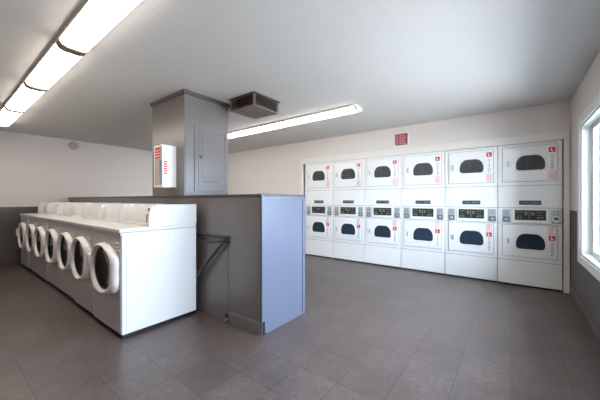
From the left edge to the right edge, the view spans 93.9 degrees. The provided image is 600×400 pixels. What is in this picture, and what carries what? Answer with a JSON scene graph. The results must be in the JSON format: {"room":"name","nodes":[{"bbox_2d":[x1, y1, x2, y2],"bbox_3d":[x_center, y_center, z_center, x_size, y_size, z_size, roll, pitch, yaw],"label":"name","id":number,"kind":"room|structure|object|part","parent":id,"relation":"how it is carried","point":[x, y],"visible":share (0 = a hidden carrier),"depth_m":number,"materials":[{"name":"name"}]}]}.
{"room":"laundry","nodes":[
{"label":"laundry","id":0,"kind":"room"},
{"bbox_2d":[0,130,152,259],"bbox_3d":[-4.506,-0.040,6.572,0.120,2.480,7.080,0,0,37],"label":"wall","id":1,"kind":"structure","parent":0,"point":[35,170],"depth_m":5.76,"materials":[{"name":"paint"}]},
{"bbox_2d":[0,258,20,264],"bbox_3d":[-4.756,1.150,6.134,0.012,0.100,5.840,0,0,37],"label":"baseboard","id":2,"kind":"structure","parent":1,"relation":"attached to","point":[13,260],"depth_m":5.25,"materials":[{"name":"grey plastic"}]},
{"bbox_2d":[69,141,78,148],"bbox_3d":[-4.835,-1.170,5.993,0.053,0.170,0.170,0,0,37],"label":"smoke detector","id":3,"kind":"object","parent":1,"relation":"attached to","point":[73,145],"visible":1,"depth_m":5.98,"materials":[{"name":"beige plastic"}]},
{"bbox_2d":[0,0,599,153],"bbox_3d":[-1.230,-1.330,4.092,8.340,0.100,7.080,0,0,37],"label":"ceiling","id":4,"kind":"structure","parent":0,"point":[403,62],"depth_m":2.57,"materials":[{"name":"grey paint"}]},
{"bbox_2d":[0,0,141,126],"bbox_3d":[-2.109,-1.240,2.474,6.938,0.079,0.200,0,0,37],"label":"ceiling light","id":5,"kind":"object","parent":4,"relation":"attached to","point":[94,19],"visible":1,"depth_m":2.24,"materials":[{"name":"beige plastic"}]},
{"bbox_2d":[0,108,21,125],"bbox_3d":[-4.379,-1.230,4.193,1.184,0.039,0.192,0,0,37],"label":"diffuser","id":6,"kind":"object","parent":5,"relation":"attached to","point":[7,117],"depth_m":4.07,"materials":[{"name":"white plastic"}]},
{"bbox_2d":[6,84,43,110],"bbox_3d":[-3.369,-1.230,3.428,1.190,0.039,0.192,0,0,37],"label":"diffuser","id":7,"kind":"object","parent":5,"relation":"attached to","point":[23,96],"depth_m":3.37,"materials":[{"name":"white plastic"}]},
{"bbox_2d":[26,44,80,88],"bbox_3d":[-2.352,-1.230,2.659,1.200,0.039,0.192,0,0,37],"label":"diffuser","id":8,"kind":"object","parent":5,"relation":"attached to","point":[55,61],"depth_m":2.58,"materials":[{"name":"white plastic"}]},
{"bbox_2d":[60,0,141,51],"bbox_3d":[-1.335,-1.230,1.889,1.190,0.039,0.192,0,0,37],"label":"diffuser","id":9,"kind":"object","parent":5,"relation":"attached to","point":[95,18],"depth_m":1.92,"materials":[{"name":"white plastic"}]},
{"bbox_2d":[228,91,279,118],"bbox_3d":[-0.585,-1.202,3.610,0.470,0.154,0.470,0,0,37],"label":"ceiling vent","id":10,"kind":"object","parent":4,"relation":"in","point":[254,105],"visible":1,"depth_m":3.52,"materials":[{"name":"brown metal"}]},
{"bbox_3d":[-0.865,-1.202,3.571,0.030,0.127,0.030,0,0,37],"label":"corner post","id":11,"kind":"part","parent":10,"relation":"part of","materials":[{"name":"brown metal"}]},
{"bbox_3d":[-0.546,-1.202,3.329,0.030,0.127,0.030,0,0,37],"label":"corner post","id":12,"kind":"part","parent":10,"relation":"part of","materials":[{"name":"brown metal"}]},
{"bbox_3d":[-0.585,-1.132,3.610,0.438,0.014,0.438,0,0,37],"label":"plate","id":13,"kind":"part","parent":10,"relation":"part of","materials":[{"name":"brown"}]},
{"bbox_2d":[228,104,361,138],"bbox_3d":[-1.220,-1.244,5.314,5.068,0.071,0.200,0,0,37],"label":"ceiling light","id":14,"kind":"object","parent":4,"relation":"attached to","point":[353,108],"visible":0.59,"depth_m":4.32,"materials":[{"name":"beige plastic"}]},
{"bbox_2d":[232,122,286,136],"bbox_3d":[-0.722,-1.230,4.936,1.254,0.039,0.192,0,0,37],"label":"diffuser","id":15,"kind":"object","parent":14,"relation":"attached to","point":[274,125],"depth_m":4.85,"materials":[{"name":"white plastic"}]},
{"bbox_2d":[284,106,356,125],"bbox_3d":[0.284,-1.230,4.175,1.236,0.039,0.192,0,0,37],"label":"diffuser","id":16,"kind":"object","parent":14,"relation":"attached to","point":[343,110],"depth_m":4.07,"materials":[{"name":"white plastic"}]},
{"bbox_2d":[0,254,599,399],"bbox_3d":[-1.230,1.250,4.092,8.340,0.100,7.080,0,0,37],"label":"floor","id":17,"kind":"structure","parent":0,"point":[365,331],"depth_m":2.29,"materials":[{"name":"tile"}]},
{"bbox_2d":[16,202,61,269],"bbox_3d":[-4.688,0.622,5.214,0.632,1.157,0.785,0,0,37],"label":"washing machine","id":18,"kind":"object","parent":17,"relation":"on","point":[42,208],"visible":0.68,"depth_m":4.99,"materials":[{"name":"white metal"}]},
{"bbox_3d":[-4.893,0.625,4.944,0.391,0.391,0.025,0,0,37],"label":"door glass","id":19,"kind":"part","parent":18,"relation":"part of","materials":[{"name":"black"}]},
{"bbox_3d":[-4.885,0.625,4.925,0.535,0.460,0.053,0,0,37],"label":"door","id":20,"kind":"part","parent":18,"relation":"part of","materials":[{"name":"white plastic"}]},
{"bbox_3d":[-4.881,1.012,4.960,0.604,0.275,0.006,0,0,37],"label":"panel","id":21,"kind":"part","parent":18,"relation":"part of","materials":[{"name":"white metal"}]},
{"bbox_3d":[-4.881,0.592,4.960,0.604,0.553,0.006,0,0,37],"label":"panel","id":22,"kind":"part","parent":18,"relation":"part of","materials":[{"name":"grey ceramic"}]},
{"bbox_2d":[24,202,85,274],"bbox_3d":[-4.176,0.622,4.839,0.632,1.157,0.785,0,0,37],"label":"washing machine","id":23,"kind":"object","parent":17,"relation":"on","point":[51,209],"visible":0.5,"depth_m":4.64,"materials":[{"name":"white metal"}]},
{"bbox_3d":[-4.380,0.625,4.569,0.391,0.391,0.025,0,0,37],"label":"door glass","id":24,"kind":"part","parent":23,"relation":"part of","materials":[{"name":"black"}]},
{"bbox_3d":[-4.373,0.625,4.549,0.535,0.460,0.053,0,0,37],"label":"door","id":25,"kind":"part","parent":23,"relation":"part of","materials":[{"name":"white plastic"}]},
{"bbox_3d":[-4.369,1.012,4.584,0.604,0.275,0.006,0,0,37],"label":"panel","id":26,"kind":"part","parent":23,"relation":"part of","materials":[{"name":"white metal"}]},
{"bbox_3d":[-4.369,0.592,4.584,0.604,0.553,0.006,0,0,37],"label":"panel","id":27,"kind":"part","parent":23,"relation":"part of","materials":[{"name":"grey ceramic"}]},
{"bbox_2d":[32,202,91,282],"bbox_3d":[-3.673,0.622,4.451,0.632,1.157,0.785,0,0,37],"label":"washing machine","id":28,"kind":"object","parent":17,"relation":"on","point":[62,209],"visible":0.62,"depth_m":4.23,"materials":[{"name":"white metal"}]},
{"bbox_3d":[-3.878,0.625,4.181,0.391,0.391,0.025,0,0,37],"label":"door glass","id":29,"kind":"part","parent":28,"relation":"part of","materials":[{"name":"black glass"}]},
{"bbox_3d":[-3.870,0.625,4.161,0.535,0.460,0.053,0,0,37],"label":"door","id":30,"kind":"part","parent":28,"relation":"part of","materials":[{"name":"white plastic"}]},
{"bbox_3d":[-3.866,1.012,4.196,0.604,0.275,0.006,0,0,37],"label":"panel","id":31,"kind":"part","parent":28,"relation":"part of","materials":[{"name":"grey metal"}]},
{"bbox_3d":[-3.866,0.592,4.196,0.604,0.553,0.006,0,0,37],"label":"panel","id":32,"kind":"part","parent":28,"relation":"part of","materials":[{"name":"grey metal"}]},
{"bbox_2d":[42,203,87,290],"bbox_3d":[-3.163,0.622,4.072,0.632,1.157,0.785,0,0,37],"label":"washing machine","id":33,"kind":"object","parent":17,"relation":"on","point":[75,209],"visible":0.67,"depth_m":3.85,"materials":[{"name":"white metal"}]},
{"bbox_3d":[-3.574,0.580,3.922,0.063,0.130,0.050,0,0,37],"label":"door handle","id":34,"kind":"part","parent":33,"relation":"part of","materials":[{"name":"white plastic"}]},
{"bbox_3d":[-3.368,0.625,3.802,0.391,0.391,0.025,0,0,37],"label":"door glass","id":35,"kind":"part","parent":33,"relation":"part of","materials":[{"name":"black"}]},
{"bbox_3d":[-3.361,0.625,3.783,0.535,0.460,0.053,0,0,37],"label":"door","id":36,"kind":"part","parent":33,"relation":"part of","materials":[{"name":"white plastic"}]},
{"bbox_3d":[-3.356,1.012,3.818,0.604,0.275,0.006,0,0,37],"label":"panel","id":37,"kind":"part","parent":33,"relation":"part of","materials":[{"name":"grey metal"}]},
{"bbox_3d":[-3.356,0.592,3.818,0.604,0.553,0.006,0,0,37],"label":"panel","id":38,"kind":"part","parent":33,"relation":"part of","materials":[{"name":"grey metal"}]},
{"bbox_2d":[54,203,120,299],"bbox_3d":[-2.657,0.622,3.689,0.632,1.157,0.785,0,0,37],"label":"washing machine","id":39,"kind":"object","parent":17,"relation":"on","point":[90,210],"visible":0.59,"depth_m":3.48,"materials":[{"name":"white metal"}]},
{"bbox_3d":[-3.067,0.580,3.539,0.063,0.130,0.050,0,0,37],"label":"door handle","id":40,"kind":"part","parent":39,"relation":"part of","materials":[{"name":"white plastic"}]},
{"bbox_3d":[-2.862,0.625,3.419,0.391,0.391,0.025,0,0,37],"label":"door glass","id":41,"kind":"part","parent":39,"relation":"part of","materials":[{"name":"black"}]},
{"bbox_3d":[-2.854,0.625,3.399,0.535,0.460,0.053,0,0,37],"label":"door","id":42,"kind":"part","parent":39,"relation":"part of","materials":[{"name":"white plastic"}]},
{"bbox_3d":[-2.850,1.012,3.434,0.604,0.275,0.006,0,0,37],"label":"panel","id":43,"kind":"part","parent":39,"relation":"part of","materials":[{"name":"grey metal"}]},
{"bbox_3d":[-2.850,0.592,3.434,0.604,0.553,0.006,0,0,37],"label":"panel","id":44,"kind":"part","parent":39,"relation":"part of","materials":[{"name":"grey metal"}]},
{"bbox_2d":[67,203,140,315],"bbox_3d":[-2.162,0.622,3.291,0.632,1.157,0.785,0,0,37],"label":"washing machine","id":45,"kind":"object","parent":17,"relation":"on","point":[82,243],"visible":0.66,"depth_m":3.06,"materials":[{"name":"white metal"}]},
{"bbox_3d":[-2.572,0.580,3.141,0.063,0.130,0.050,0,0,37],"label":"door handle","id":46,"kind":"part","parent":45,"relation":"part of","materials":[{"name":"white plastic"}]},
{"bbox_3d":[-2.366,0.625,3.021,0.391,0.391,0.025,0,0,37],"label":"door glass","id":47,"kind":"part","parent":45,"relation":"part of","materials":[{"name":"black glass"}]},
{"bbox_3d":[-2.359,0.625,3.002,0.535,0.460,0.053,0,0,37],"label":"door","id":48,"kind":"part","parent":45,"relation":"part of","materials":[{"name":"white plastic"}]},
{"bbox_3d":[-2.354,1.012,3.037,0.604,0.275,0.006,0,0,37],"label":"panel","id":49,"kind":"part","parent":45,"relation":"part of","materials":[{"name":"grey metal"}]},
{"bbox_3d":[-2.354,0.592,3.037,0.604,0.553,0.006,0,0,37],"label":"panel","id":50,"kind":"part","parent":45,"relation":"part of","materials":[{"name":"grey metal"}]},
{"bbox_2d":[86,204,195,337],"bbox_3d":[-1.609,0.622,2.858,0.695,1.157,0.785,0,0,37],"label":"washing machine","id":51,"kind":"object","parent":17,"relation":"on","point":[142,266],"visible":1,"depth_m":2.64,"materials":[{"name":"white metal"}]},
{"bbox_3d":[-2.038,0.580,2.722,0.069,0.130,0.050,0,0,37],"label":"door handle","id":52,"kind":"part","parent":51,"relation":"part of","materials":[{"name":"white plastic"}]},
{"bbox_3d":[-1.814,0.625,2.588,0.430,0.391,0.025,0,0,37],"label":"door glass","id":53,"kind":"part","parent":51,"relation":"part of","materials":[{"name":"black"}]},
{"bbox_3d":[-1.805,0.625,2.567,0.588,0.460,0.053,0,0,37],"label":"door","id":54,"kind":"part","parent":51,"relation":"part of","materials":[{"name":"white plastic"}]},
{"bbox_3d":[-1.802,1.012,2.603,0.664,0.275,0.006,0,0,37],"label":"panel","id":55,"kind":"part","parent":51,"relation":"part of","materials":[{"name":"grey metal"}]},
{"bbox_3d":[-1.802,0.592,2.603,0.664,0.553,0.006,0,0,37],"label":"panel","id":56,"kind":"part","parent":51,"relation":"part of","materials":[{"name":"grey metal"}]},
{"bbox_2d":[68,194,304,335],"bbox_3d":[-2.438,0.572,4.439,5.743,1.254,0.685,0,0,37],"label":"wall","id":57,"kind":"structure","parent":17,"relation":"on","point":[255,282],"depth_m":2.72,"materials":[{"name":"grey paint"}]},
{"bbox_2d":[150,89,229,195],"bbox_3d":[-1.453,-0.667,3.718,0.818,1.223,0.669,0,0,37],"label":"column","id":58,"kind":"structure","parent":57,"relation":"on","point":[194,123],"depth_m":3.43,"materials":[{"name":"grey paint"}]},
{"bbox_2d":[154,144,175,187],"bbox_3d":[-1.612,-0.405,3.329,0.204,0.514,0.185,0,0,37],"label":"dispenser","id":59,"kind":"object","parent":58,"relation":"attached to","point":[164,155],"visible":1,"depth_m":3.28,"materials":[{"name":"white metal"}]},
{"bbox_3d":[-1.653,-0.395,3.275,0.204,0.494,0.012,0,0,37],"label":"door","id":60,"kind":"part","parent":59,"relation":"part of","materials":[{"name":"white ceramic"}]},
{"bbox_3d":[-1.652,-0.395,3.276,0.170,0.450,0.004,0,0,37],"label":"door panel","id":61,"kind":"part","parent":59,"relation":"part of","materials":[{"name":"beige"}]},
{"bbox_3d":[-1.455,-1.254,3.720,0.814,0.048,0.669,0,0,37],"label":"crown trim","id":62,"kind":"part","parent":58,"relation":"part of","materials":[{"name":"grey paint"}]},
{"bbox_3d":[-1.145,-0.466,3.485,0.006,0.780,0.605,0,0,37],"label":"access panel","id":63,"kind":"part","parent":58,"relation":"part of","materials":[{"name":"grey paint"}]},
{"bbox_3d":[-1.112,-0.500,3.516,0.010,0.780,0.475,0,0,37],"label":"frame","id":64,"kind":"part","parent":58,"relation":"part of","materials":[{"name":"grey paint"}]},
{"bbox_3d":[-1.105,-0.500,3.524,0.012,0.672,0.387,0,0,37],"label":"panel door","id":65,"kind":"part","parent":58,"relation":"part of","materials":[{"name":"grey paint"}]},
{"bbox_2d":[196,233,228,281],"bbox_3d":[-0.953,0.617,2.890,0.592,0.524,0.069,0,0,37],"label":"wall bracket","id":66,"kind":"object","parent":57,"relation":"attached to","point":[226,238],"visible":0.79,"depth_m":2.83,"materials":[{"name":"black metal"}]},
{"bbox_2d":[196,238,221,242],"bbox_3d":[-0.978,0.416,2.904,0.543,0.051,0.016,0,0,37],"label":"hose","id":67,"kind":"object","parent":66,"relation":"attached to","point":[196,238],"visible":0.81,"depth_m":2.88,"materials":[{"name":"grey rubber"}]},
{"bbox_3d":[-0.962,0.372,2.922,0.538,0.020,0.018,0,0,37],"label":"arm","id":68,"kind":"part","parent":66,"relation":"part of","materials":[{"name":"black metal"}]},
{"bbox_3d":[-0.725,0.390,2.746,0.054,0.070,0.024,0,0,37],"label":"mounting plate","id":69,"kind":"part","parent":66,"relation":"part of","materials":[{"name":"black metal"}]},
{"bbox_3d":[-0.526,1.145,2.606,0.425,0.109,0.012,0,0,37],"label":"baseboard","id":70,"kind":"part","parent":57,"relation":"part of","materials":[{"name":"grey paint"}]},
{"bbox_3d":[-0.151,0.582,2.727,0.012,1.234,0.634,0,0,37],"label":"panel","id":71,"kind":"part","parent":57,"relation":"part of","materials":[{"name":"paint"}]},
{"bbox_2d":[305,162,332,257],"bbox_3d":[0.603,0.210,6.213,0.683,1.980,0.784,0,0,37],"label":"dryer","id":72,"kind":"object","parent":17,"relation":"on","point":[318,176],"visible":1,"depth_m":5.90,"materials":[{"name":"white metal"}]},
{"bbox_3d":[0.384,-0.496,5.919,0.584,0.483,0.016,0,0,37],"label":"door","id":73,"kind":"part","parent":72,"relation":"part of","materials":[{"name":"white metal"}]},
{"bbox_3d":[0.388,-0.490,5.929,0.680,0.576,0.004,0,0,37],"label":"frame","id":74,"kind":"part","parent":72,"relation":"part of","materials":[{"name":"white metal"}]},
{"bbox_3d":[0.388,-0.047,5.929,0.680,0.302,0.004,0,0,37],"label":"panel","id":75,"kind":"part","parent":72,"relation":"part of","materials":[{"name":"white metal"}]},
{"bbox_3d":[0.384,0.568,5.919,0.584,0.440,0.016,0,0,37],"label":"door","id":76,"kind":"part","parent":72,"relation":"part of","materials":[{"name":"white metal"}]},
{"bbox_3d":[0.388,1.011,5.929,0.680,0.330,0.004,0,0,37],"label":"kick panel","id":77,"kind":"part","parent":72,"relation":"part of","materials":[{"name":"white metal"}]},
{"bbox_3d":[0.388,0.220,5.929,0.680,0.216,0.004,0,0,37],"label":"control panel","id":78,"kind":"part","parent":72,"relation":"part of","materials":[{"name":"white metal"}]},
{"bbox_3d":[0.388,0.587,5.929,0.680,0.510,0.004,0,0,37],"label":"frame","id":79,"kind":"part","parent":72,"relation":"part of","materials":[{"name":"white metal"}]},
{"bbox_2d":[333,159,363,262],"bbox_3d":[1.153,0.210,5.796,0.683,1.980,0.784,0,0,37],"label":"dryer","id":80,"kind":"object","parent":17,"relation":"on","point":[348,176],"visible":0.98,"depth_m":5.49,"materials":[{"name":"white metal"}]},
{"bbox_3d":[0.934,-0.496,5.503,0.584,0.483,0.016,0,0,37],"label":"door","id":81,"kind":"part","parent":80,"relation":"part of","materials":[{"name":"white metal"}]},
{"bbox_3d":[0.934,0.568,5.503,0.584,0.440,0.016,0,0,37],"label":"door","id":82,"kind":"part","parent":80,"relation":"part of","materials":[{"name":"white metal"}]},
{"bbox_3d":[0.938,-0.490,5.513,0.680,0.576,0.004,0,0,37],"label":"frame","id":83,"kind":"part","parent":80,"relation":"part of","materials":[{"name":"white metal"}]},
{"bbox_3d":[0.938,-0.047,5.513,0.680,0.302,0.004,0,0,37],"label":"panel","id":84,"kind":"part","parent":80,"relation":"part of","materials":[{"name":"white metal"}]},
{"bbox_3d":[0.938,1.011,5.513,0.680,0.330,0.004,0,0,37],"label":"kick panel","id":85,"kind":"part","parent":80,"relation":"part of","materials":[{"name":"white metal"}]},
{"bbox_3d":[0.938,0.220,5.513,0.680,0.216,0.004,0,0,37],"label":"control panel","id":86,"kind":"part","parent":80,"relation":"part of","materials":[{"name":"white ceramic"}]},
{"bbox_3d":[0.938,0.587,5.513,0.680,0.510,0.004,0,0,37],"label":"frame","id":87,"kind":"part","parent":80,"relation":"part of","materials":[{"name":"white metal"}]},
{"bbox_2d":[364,155,400,267],"bbox_3d":[1.703,0.210,5.380,0.683,1.980,0.784,0,0,37],"label":"dryer","id":88,"kind":"object","parent":17,"relation":"on","point":[382,175],"visible":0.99,"depth_m":5.07,"materials":[{"name":"white metal"}]},
{"bbox_3d":[1.484,-0.496,5.086,0.584,0.483,0.016,0,0,37],"label":"door","id":89,"kind":"part","parent":88,"relation":"part of","materials":[{"name":"white metal"}]},
{"bbox_3d":[1.488,-0.490,5.096,0.680,0.576,0.004,0,0,37],"label":"frame","id":90,"kind":"part","parent":88,"relation":"part of","materials":[{"name":"white metal"}]},
{"bbox_3d":[1.488,-0.047,5.096,0.680,0.302,0.004,0,0,37],"label":"panel","id":91,"kind":"part","parent":88,"relation":"part of","materials":[{"name":"white metal"}]},
{"bbox_3d":[1.484,0.568,5.086,0.584,0.440,0.016,0,0,37],"label":"door","id":92,"kind":"part","parent":88,"relation":"part of","materials":[{"name":"white metal"}]},
{"bbox_3d":[1.488,1.011,5.096,0.680,0.330,0.004,0,0,37],"label":"kick panel","id":93,"kind":"part","parent":88,"relation":"part of","materials":[{"name":"white metal"}]},
{"bbox_3d":[1.488,0.220,5.096,0.680,0.216,0.004,0,0,37],"label":"control panel","id":94,"kind":"part","parent":88,"relation":"part of","materials":[{"name":"white ceramic"}]},
{"bbox_3d":[1.488,0.587,5.096,0.680,0.510,0.004,0,0,37],"label":"frame","id":95,"kind":"part","parent":88,"relation":"part of","materials":[{"name":"white metal"}]},
{"bbox_2d":[401,151,444,274],"bbox_3d":[2.253,0.210,4.963,0.683,1.980,0.784,0,0,37],"label":"dryer","id":96,"kind":"object","parent":17,"relation":"on","point":[423,174],"visible":0.99,"depth_m":4.66,"materials":[{"name":"white metal"}]},
{"bbox_3d":[2.034,-0.496,4.670,0.584,0.483,0.016,0,0,37],"label":"door","id":97,"kind":"part","parent":96,"relation":"part of","materials":[{"name":"white metal"}]},
{"bbox_3d":[2.034,0.568,4.670,0.584,0.440,0.016,0,0,37],"label":"door","id":98,"kind":"part","parent":96,"relation":"part of","materials":[{"name":"white metal"}]},
{"bbox_3d":[2.038,-0.490,4.680,0.680,0.576,0.004,0,0,37],"label":"frame","id":99,"kind":"part","parent":96,"relation":"part of","materials":[{"name":"white metal"}]},
{"bbox_3d":[2.038,-0.047,4.680,0.680,0.302,0.004,0,0,37],"label":"panel","id":100,"kind":"part","parent":96,"relation":"part of","materials":[{"name":"white metal"}]},
{"bbox_3d":[2.038,1.011,4.680,0.680,0.330,0.004,0,0,37],"label":"kick panel","id":101,"kind":"part","parent":96,"relation":"part of","materials":[{"name":"white metal"}]},
{"bbox_3d":[2.038,0.220,4.680,0.680,0.216,0.004,0,0,37],"label":"control panel","id":102,"kind":"part","parent":96,"relation":"part of","materials":[{"name":"white metal"}]},
{"bbox_3d":[2.038,0.587,4.680,0.680,0.510,0.004,0,0,37],"label":"frame","id":103,"kind":"part","parent":96,"relation":"part of","materials":[{"name":"white metal"}]},
{"bbox_2d":[445,146,497,281],"bbox_3d":[2.803,0.210,4.547,0.683,1.980,0.784,0,0,37],"label":"dryer","id":104,"kind":"object","parent":17,"relation":"on","point":[471,175],"visible":1,"depth_m":4.23,"materials":[{"name":"white metal"}]},
{"bbox_3d":[2.584,-0.496,4.253,0.584,0.483,0.016,0,0,37],"label":"door","id":105,"kind":"part","parent":104,"relation":"part of","materials":[{"name":"white metal"}]},
{"bbox_3d":[2.588,-0.490,4.263,0.680,0.576,0.004,0,0,37],"label":"frame","id":106,"kind":"part","parent":104,"relation":"part of","materials":[{"name":"white metal"}]},
{"bbox_3d":[2.588,-0.047,4.263,0.680,0.302,0.004,0,0,37],"label":"panel","id":107,"kind":"part","parent":104,"relation":"part of","materials":[{"name":"white metal"}]},
{"bbox_3d":[2.584,0.568,4.253,0.584,0.440,0.016,0,0,37],"label":"door","id":108,"kind":"part","parent":104,"relation":"part of","materials":[{"name":"white metal"}]},
{"bbox_3d":[2.588,1.011,4.263,0.680,0.330,0.004,0,0,37],"label":"kick panel","id":109,"kind":"part","parent":104,"relation":"part of","materials":[{"name":"white metal"}]},
{"bbox_3d":[2.588,0.220,4.263,0.680,0.216,0.004,0,0,37],"label":"control panel","id":110,"kind":"part","parent":104,"relation":"part of","materials":[{"name":"white ceramic"}]},
{"bbox_3d":[2.588,0.587,4.263,0.680,0.510,0.004,0,0,37],"label":"frame","id":111,"kind":"part","parent":104,"relation":"part of","materials":[{"name":"white metal"}]},
{"bbox_2d":[498,140,561,291],"bbox_3d":[3.353,0.210,4.130,0.683,1.980,0.786,0,0,37],"label":"dryer","id":112,"kind":"object","parent":17,"relation":"on","point":[529,174],"visible":1,"depth_m":3.83,"materials":[{"name":"white metal"}]},
{"bbox_3d":[3.134,-0.496,3.837,0.584,0.483,0.016,0,0,37],"label":"door","id":113,"kind":"part","parent":112,"relation":"part of","materials":[{"name":"white metal"}]},
{"bbox_3d":[3.139,-0.490,3.847,0.680,0.576,0.004,0,0,37],"label":"frame","id":114,"kind":"part","parent":112,"relation":"part of","materials":[{"name":"white metal"}]},
{"bbox_3d":[3.139,-0.047,3.847,0.680,0.302,0.004,0,0,37],"label":"panel","id":115,"kind":"part","parent":112,"relation":"part of","materials":[{"name":"white metal"}]},
{"bbox_3d":[3.134,0.568,3.837,0.584,0.440,0.016,0,0,37],"label":"door","id":116,"kind":"part","parent":112,"relation":"part of","materials":[{"name":"white metal"}]},
{"bbox_3d":[3.139,1.011,3.847,0.680,0.330,0.004,0,0,37],"label":"kick panel","id":117,"kind":"part","parent":112,"relation":"part of","materials":[{"name":"white metal"}]},
{"bbox_3d":[3.139,0.220,3.847,0.680,0.216,0.004,0,0,37],"label":"control panel","id":118,"kind":"part","parent":112,"relation":"part of","materials":[{"name":"white ceramic"}]},
{"bbox_3d":[3.139,0.587,3.847,0.680,0.510,0.004,0,0,37],"label":"frame","id":119,"kind":"part","parent":112,"relation":"part of","materials":[{"name":"white metal"}]},
{"bbox_2d":[228,100,570,289],"bbox_3d":[0.279,-0.040,6.085,8.100,2.480,0.120,0,0,37],"label":"wall","id":120,"kind":"structure","parent":0,"point":[276,169],"depth_m":5.11,"materials":[{"name":"paint"}]},
{"bbox_2d":[300,159,303,194],"bbox_3d":[0.036,0.150,6.181,0.095,2.100,0.020,0,0,37],"label":"trim","id":121,"kind":"structure","parent":120,"relation":"attached to","point":[301,160],"depth_m":6.17,"materials":[{"name":"white paint"}]},
{"bbox_2d":[394,132,408,146],"bbox_3d":[1.763,-1.050,4.880,0.250,0.240,0.009,0,0,37],"label":"wall sign","id":122,"kind":"object","parent":120,"relation":"attached to","point":[400,139],"visible":1,"depth_m":4.87,"materials":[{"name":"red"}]},
{"bbox_2d":[395,135,406,144],"bbox_3d":[1.757,-1.050,4.879,0.192,0.156,0.001,0,0,37],"label":"print","id":123,"kind":"object","parent":122,"relation":"attached to","point":[399,139],"depth_m":4.88,"materials":[{"name":"red paper"}]},
{"bbox_2d":[303,130,563,163],"bbox_3d":[1.743,-0.842,4.889,4.188,0.116,0.020,0,0,37],"label":"trim","id":124,"kind":"structure","parent":120,"relation":"attached to","point":[556,135],"depth_m":4.41,"materials":[{"name":"white paint"}]},
{"bbox_2d":[564,130,569,293],"bbox_3d":[3.436,0.150,3.607,0.059,2.100,0.020,0,0,37],"label":"trim","id":125,"kind":"structure","parent":120,"relation":"attached to","point":[566,132],"depth_m":3.60,"materials":[{"name":"white paint"}]},
{"bbox_2d":[312,140,557,163],"bbox_3d":[0.847,-0.040,6.834,8.100,2.480,0.100,0,0,37],"label":"wall","id":126,"kind":"structure","parent":0,"point":[553,140],"depth_m":5.26,"materials":[{"name":"paint"}]},
{"bbox_2d":[562,51,599,327],"bbox_3d":[2.047,-0.040,1.611,0.120,2.480,7.080,0,0,37],"label":"wall","id":127,"kind":"structure","parent":0,"point":[584,284],"depth_m":3.08,"materials":[{"name":"paint"}]},
{"bbox_2d":[570,286,599,341],"bbox_3d":[1.693,1.150,1.252,0.012,0.100,5.840,0,0,37],"label":"baseboard","id":128,"kind":"structure","parent":127,"relation":"attached to","point":[587,316],"depth_m":2.77,"materials":[{"name":"grey plastic"}]},
{"bbox_2d":[577,93,599,280],"bbox_3d":[2.154,-0.107,1.769,0.139,1.575,3.270,0,0,37],"label":"window","id":129,"kind":"structure","parent":127,"relation":"in","point":[588,131],"depth_m":2.97,"materials":[{"name":"white plastic"}]},
{"bbox_3d":[2.808,-0.105,2.553,0.040,1.370,1.020,0,0,37],"label":"sash","id":130,"kind":"part","parent":129,"relation":"part of","materials":[{"name":"white plastic"}]},
{"bbox_3d":[2.814,-0.105,2.548,0.004,1.280,0.930,0,0,37],"label":"pane","id":131,"kind":"part","parent":129,"relation":"part of","materials":[{"name":"clear glass"}]}
]}

